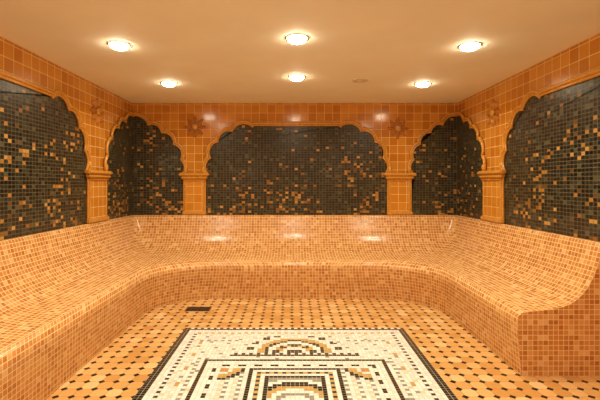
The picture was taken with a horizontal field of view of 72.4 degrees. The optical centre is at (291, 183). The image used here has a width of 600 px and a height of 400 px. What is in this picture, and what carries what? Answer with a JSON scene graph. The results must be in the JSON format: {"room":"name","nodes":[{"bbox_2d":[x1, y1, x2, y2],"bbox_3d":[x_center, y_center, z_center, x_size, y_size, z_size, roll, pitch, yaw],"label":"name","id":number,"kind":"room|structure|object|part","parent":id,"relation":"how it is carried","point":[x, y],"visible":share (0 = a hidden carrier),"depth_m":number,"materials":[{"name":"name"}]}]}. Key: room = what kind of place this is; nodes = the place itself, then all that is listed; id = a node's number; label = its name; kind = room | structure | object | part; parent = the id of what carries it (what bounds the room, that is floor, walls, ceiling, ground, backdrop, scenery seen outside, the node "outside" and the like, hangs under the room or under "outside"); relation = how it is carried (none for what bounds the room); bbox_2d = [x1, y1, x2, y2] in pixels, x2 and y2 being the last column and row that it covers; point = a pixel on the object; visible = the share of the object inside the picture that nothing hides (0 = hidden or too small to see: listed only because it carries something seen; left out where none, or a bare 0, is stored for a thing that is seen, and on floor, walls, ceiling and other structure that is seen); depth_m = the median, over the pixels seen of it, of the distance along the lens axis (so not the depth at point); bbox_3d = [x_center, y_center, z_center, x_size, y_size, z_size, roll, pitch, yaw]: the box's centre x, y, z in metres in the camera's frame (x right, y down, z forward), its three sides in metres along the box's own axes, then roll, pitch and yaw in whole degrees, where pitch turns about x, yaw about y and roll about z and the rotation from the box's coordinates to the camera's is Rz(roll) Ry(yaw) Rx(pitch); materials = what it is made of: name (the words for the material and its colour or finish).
{"room":"spa","nodes":[
{"label":"spa","id":0,"kind":"room"},
{"bbox_2d":[0,36,131,240],"bbox_3d":[-2.225,0.127,2.475,0.120,2.446,6.150,0,0,0],"label":"wall","id":1,"kind":"structure","parent":0,"point":[15,60],"depth_m":4.12,"materials":[{"name":"orange tile"}]},
{"bbox_2d":[0,70,91,239],"bbox_3d":[-2.144,-0.223,3.085,0.037,1.278,2.556,0,0,0],"label":"mosaic panel","id":2,"kind":"object","parent":1,"relation":"attached to","point":[44,142],"visible":0.98,"depth_m":3.50,"materials":[{"name":"black tile"}]},
{"bbox_2d":[90,98,104,124],"bbox_3d":[-2.141,-0.800,4.530,0.046,0.300,0.300,0,0,0],"label":"wall ornament","id":3,"kind":"object","parent":1,"relation":"attached to","point":[96,107],"visible":1,"depth_m":4.51,"materials":[{"name":"orange ceramic"}]},
{"bbox_2d":[104,111,187,218],"bbox_3d":[-1.785,-0.276,5.119,0.758,1.384,0.859,0,0,0],"label":"mosaic panel","id":4,"kind":"object","parent":1,"relation":"attached to","point":[146,160],"visible":0.98,"depth_m":5.55,"materials":[{"name":"black tile"}]},
{"bbox_3d":[-2.144,-0.276,5.119,0.036,1.384,0.859,0,0,0],"label":"moulding","id":5,"kind":"part","parent":4,"relation":"part of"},
{"bbox_3d":[-2.150,-0.261,5.134,0.026,1.353,0.827,0,0,0],"label":"moulding","id":6,"kind":"part","parent":4,"relation":"part of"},
{"bbox_3d":[-1.800,-0.261,5.535,0.727,1.353,0.026,0,0,0],"label":"moulding","id":7,"kind":"part","parent":4,"relation":"part of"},
{"bbox_3d":[-1.785,-0.276,5.529,0.758,1.384,0.036,0,0,0],"label":"moulding","id":8,"kind":"part","parent":4,"relation":"part of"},
{"bbox_2d":[132,103,456,172],"bbox_3d":[0.034,0.127,5.610,4.638,2.446,0.120,0,0,0],"label":"wall","id":9,"kind":"structure","parent":0,"point":[418,117],"depth_m":5.55,"materials":[{"name":"orange tile"}]},
{"bbox_2d":[185,116,205,137],"bbox_3d":[-1.310,-0.770,5.526,0.300,0.300,0.046,0,0,0],"label":"wall ornament","id":10,"kind":"object","parent":9,"relation":"attached to","point":[195,127],"visible":1,"depth_m":5.53,"materials":[{"name":"orange ceramic"}]},
{"bbox_2d":[202,120,390,214],"bbox_3d":[0.061,-0.223,5.530,2.558,1.279,0.036,0,0,0],"label":"mosaic panel","id":11,"kind":"object","parent":9,"relation":"attached to","point":[255,168],"visible":0.98,"depth_m":5.55,"materials":[{"name":"black tile"}]},
{"bbox_2d":[387,118,408,138],"bbox_3d":[1.430,-0.750,5.526,0.300,0.300,0.046,0,0,0],"label":"wall ornament","id":12,"kind":"object","parent":9,"relation":"attached to","point":[397,128],"visible":1,"depth_m":5.53,"materials":[{"name":"orange ceramic"}]},
{"bbox_2d":[0,0,599,102],"bbox_3d":[0.034,-1.146,2.475,4.638,0.100,6.390,0,0,0],"label":"ceiling","id":13,"kind":"structure","parent":0,"point":[216,51],"depth_m":3.22,"materials":[{"name":"beige paint"}]},
{"bbox_2d":[107,41,131,50],"bbox_3d":[-1.360,-1.079,3.230,0.184,0.035,0.184,0,0,0],"label":"recessed light","id":14,"kind":"object","parent":13,"relation":"in","point":[117,45],"visible":1,"depth_m":3.19,"materials":[{"name":"glass"}]},
{"bbox_2d":[160,81,177,86],"bbox_3d":[-1.335,-1.079,4.450,0.184,0.035,0.184,0,0,0],"label":"recessed light","id":15,"kind":"object","parent":13,"relation":"in","point":[165,83],"visible":1,"depth_m":4.41,"materials":[{"name":"glass"}]},
{"bbox_2d":[285,34,308,43],"bbox_3d":[0.038,-1.079,3.080,0.184,0.035,0.184,0,0,0],"label":"recessed light","id":16,"kind":"object","parent":13,"relation":"in","point":[292,38],"visible":1,"depth_m":3.04,"materials":[{"name":"glass"}]},
{"bbox_2d":[288,75,305,80],"bbox_3d":[0.050,-1.079,4.200,0.184,0.035,0.184,0,0,0],"label":"recessed light","id":17,"kind":"object","parent":13,"relation":"in","point":[292,77],"visible":1,"depth_m":4.16,"materials":[{"name":"glass"}]},
{"bbox_2d":[351,78,368,82],"bbox_3d":[0.717,-1.087,4.320,0.180,0.018,0.180,0,0,0],"label":"ceiling vent","id":18,"kind":"object","parent":13,"relation":"attached to","point":[357,80],"depth_m":4.29,"materials":[{"name":"white plastic"}]},
{"bbox_2d":[414,82,431,87],"bbox_3d":[1.430,-1.079,4.480,0.184,0.035,0.184,0,0,0],"label":"recessed light","id":19,"kind":"object","parent":13,"relation":"in","point":[418,84],"visible":1,"depth_m":4.43,"materials":[{"name":"glass"}]},
{"bbox_2d":[457,42,482,51],"bbox_3d":[1.410,-1.079,3.250,0.184,0.035,0.184,0,0,0],"label":"recessed light","id":20,"kind":"object","parent":13,"relation":"in","point":[469,46],"visible":1,"depth_m":3.21,"materials":[{"name":"glass"}]},
{"bbox_2d":[46,299,599,399],"bbox_3d":[0.034,1.400,2.475,4.638,0.100,6.390,0,0,0],"label":"floor","id":21,"kind":"structure","parent":0,"point":[471,370],"depth_m":3.51,"materials":[{"name":"tile"}]},
{"bbox_2d":[185,307,210,310],"bbox_3d":[-1.010,1.346,4.420,0.260,0.008,0.140,0,0,0],"label":"floor drain","id":22,"kind":"object","parent":21,"relation":"on","point":[187,308],"visible":1,"depth_m":4.41,"materials":[{"name":"metal"}]},
{"bbox_2d":[132,328,457,399],"bbox_3d":[0.020,1.349,2.520,2.040,0.003,2.640,0,0,0],"label":"mosaic","id":23,"kind":"object","parent":21,"relation":"on","point":[202,363],"visible":1,"depth_m":3.01,"materials":[{"name":"tile"}]},
{"bbox_2d":[0,215,599,399],"bbox_3d":[0.034,0.884,2.478,4.392,0.932,6.137,0,0,0],"label":"bench","id":24,"kind":"object","parent":21,"relation":"on","point":[531,297],"visible":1,"depth_m":4.01,"materials":[{"name":"orange tile"}]},
{"bbox_2d":[84,162,112,222],"bbox_3d":[-2.129,0.087,4.530,0.068,0.655,0.550,0,0,0],"label":"pilaster","id":25,"kind":"object","parent":24,"relation":"on","point":[98,178],"visible":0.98,"depth_m":4.49,"materials":[{"name":"tile"}]},
{"bbox_2d":[179,167,209,214],"bbox_3d":[-1.315,0.087,5.514,0.411,0.655,0.068,0,0,0],"label":"pilaster","id":26,"kind":"object","parent":24,"relation":"on","point":[193,180],"visible":1,"depth_m":5.51,"materials":[{"name":"tile"}]},
{"bbox_2d":[383,167,415,214],"bbox_3d":[1.450,0.087,5.514,0.437,0.655,0.068,0,0,0],"label":"pilaster","id":27,"kind":"object","parent":24,"relation":"on","point":[399,181],"visible":1,"depth_m":5.51,"materials":[{"name":"tile"}]},
{"bbox_2d":[477,162,506,223],"bbox_3d":[2.197,0.087,4.525,0.068,0.655,0.560,0,0,0],"label":"pilaster","id":28,"kind":"object","parent":24,"relation":"on","point":[490,178],"visible":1,"depth_m":4.50,"materials":[{"name":"tile"}]},
{"bbox_2d":[457,33,599,241],"bbox_3d":[2.293,0.127,2.475,0.120,2.446,6.150,0,0,0],"label":"wall","id":29,"kind":"structure","parent":0,"point":[583,57],"depth_m":4.06,"materials":[{"name":"orange tile"}]},
{"bbox_2d":[407,111,485,218],"bbox_3d":[1.893,-0.276,5.119,0.678,1.385,0.859,0,0,0],"label":"mosaic panel","id":30,"kind":"object","parent":29,"relation":"attached to","point":[446,158],"visible":0.93,"depth_m":5.55,"materials":[{"name":"black tile"}]},
{"bbox_3d":[1.893,-0.276,5.529,0.678,1.385,0.034,0,0,0],"label":"moulding","id":31,"kind":"part","parent":30,"relation":"part of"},
{"bbox_3d":[1.908,-0.261,5.535,0.647,1.354,0.025,0,0,0],"label":"moulding","id":32,"kind":"part","parent":30,"relation":"part of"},
{"bbox_3d":[2.218,-0.261,5.134,0.026,1.353,0.827,0,0,0],"label":"moulding","id":33,"kind":"part","parent":30,"relation":"part of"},
{"bbox_3d":[2.212,-0.276,5.119,0.036,1.384,0.859,0,0,0],"label":"moulding","id":34,"kind":"part","parent":30,"relation":"part of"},
{"bbox_2d":[486,100,500,126],"bbox_3d":[2.209,-0.780,4.520,0.046,0.300,0.300,0,0,0],"label":"wall ornament","id":35,"kind":"object","parent":29,"relation":"attached to","point":[494,112],"visible":1,"depth_m":4.50,"materials":[{"name":"orange ceramic"}]},
{"bbox_2d":[499,68,599,240],"bbox_3d":[2.212,-0.223,3.075,0.037,1.278,2.556,0,0,0],"label":"mosaic panel","id":36,"kind":"object","parent":29,"relation":"attached to","point":[552,155],"visible":0.99,"depth_m":3.44,"materials":[{"name":"black tile"}]}
]}

